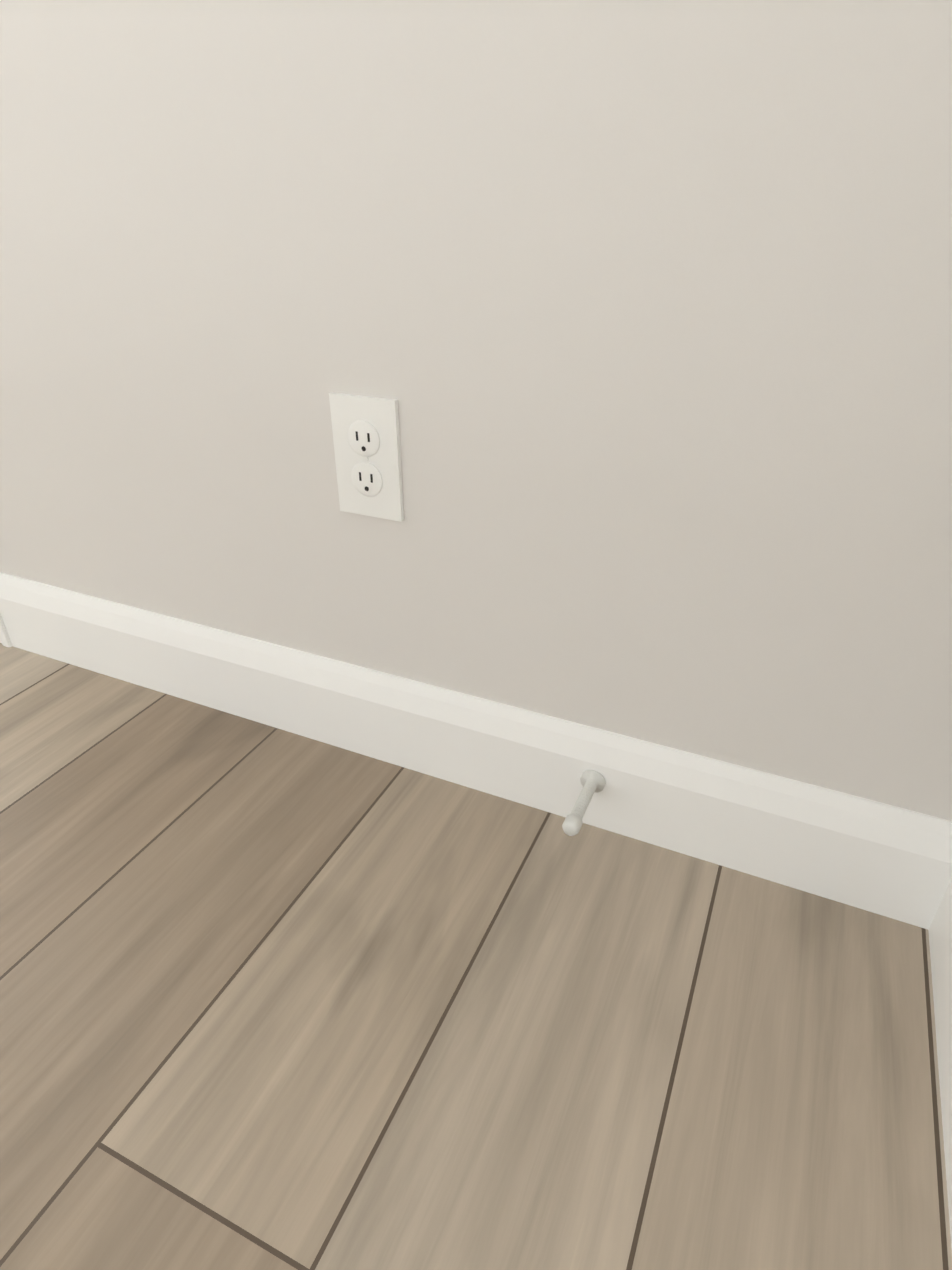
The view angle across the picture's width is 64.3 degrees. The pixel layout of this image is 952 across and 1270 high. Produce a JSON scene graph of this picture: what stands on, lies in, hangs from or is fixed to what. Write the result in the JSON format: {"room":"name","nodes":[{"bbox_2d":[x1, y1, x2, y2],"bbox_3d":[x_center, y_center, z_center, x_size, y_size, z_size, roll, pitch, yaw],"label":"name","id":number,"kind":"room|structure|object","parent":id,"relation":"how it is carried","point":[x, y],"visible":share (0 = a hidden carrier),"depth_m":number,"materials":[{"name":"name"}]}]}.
{"room":"empty room","nodes":[
{"label":"empty room","id":0,"kind":"room"},
{"bbox_2d":[0,643,951,1269],"bbox_3d":[-4.610,1.586,-1.418,7.470,0.120,9.040,13,33,21],"label":"floor","id":1,"kind":"structure","parent":0,"point":[274,999],"depth_m":0.61,"materials":[{"name":"brown wood"}]},
{"bbox_2d":[0,0,951,820],"bbox_3d":[-2.781,-1.831,1.256,7.470,3.040,0.170,13,33,21],"label":"wall","id":2,"kind":"structure","parent":0,"point":[632,318],"depth_m":0.62,"materials":[{"name":"white paint"}]},
{"bbox_2d":[0,613,11,647],"bbox_3d":[-1.092,-1.036,0.823,0.985,2.129,0.252,13,33,21],"label":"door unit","id":3,"kind":"structure","parent":2,"relation":"in","point":[5,641],"depth_m":1.10,"materials":[{"name":"white"}]},
{"bbox_2d":[329,392,403,521],"bbox_3d":[-0.104,-0.167,0.717,0.070,0.115,0.008,13,33,21],"label":"electrical outlet","id":4,"kind":"object","parent":2,"relation":"attached to","point":[366,436],"visible":1,"depth_m":0.71,"materials":[{"name":"white plastic"}]},
{"bbox_2d":[0,572,951,924],"bbox_3d":[-0.141,0.087,0.883,1.213,0.115,0.016,13,33,21],"label":"baseboard","id":5,"kind":"structure","parent":2,"relation":"attached to","point":[888,860],"depth_m":0.80,"materials":[{"name":"white"}]},
{"bbox_2d":[562,770,605,835],"bbox_3d":[0.103,0.166,0.740,0.026,0.026,0.078,13,33,21],"label":"doorstop","id":6,"kind":"object","parent":5,"relation":"attached to","point":[592,781],"visible":1,"depth_m":0.74,"materials":[{"name":"white rubber"}]},
{"bbox_2d":[912,836,951,1249],"bbox_3d":[-1.370,2.229,-2.742,0.016,0.115,8.700,13,33,21],"label":"baseboard","id":7,"kind":"structure","parent":2,"relation":"attached to","point":[934,914],"depth_m":0.62,"materials":[{"name":"white"}]}
]}

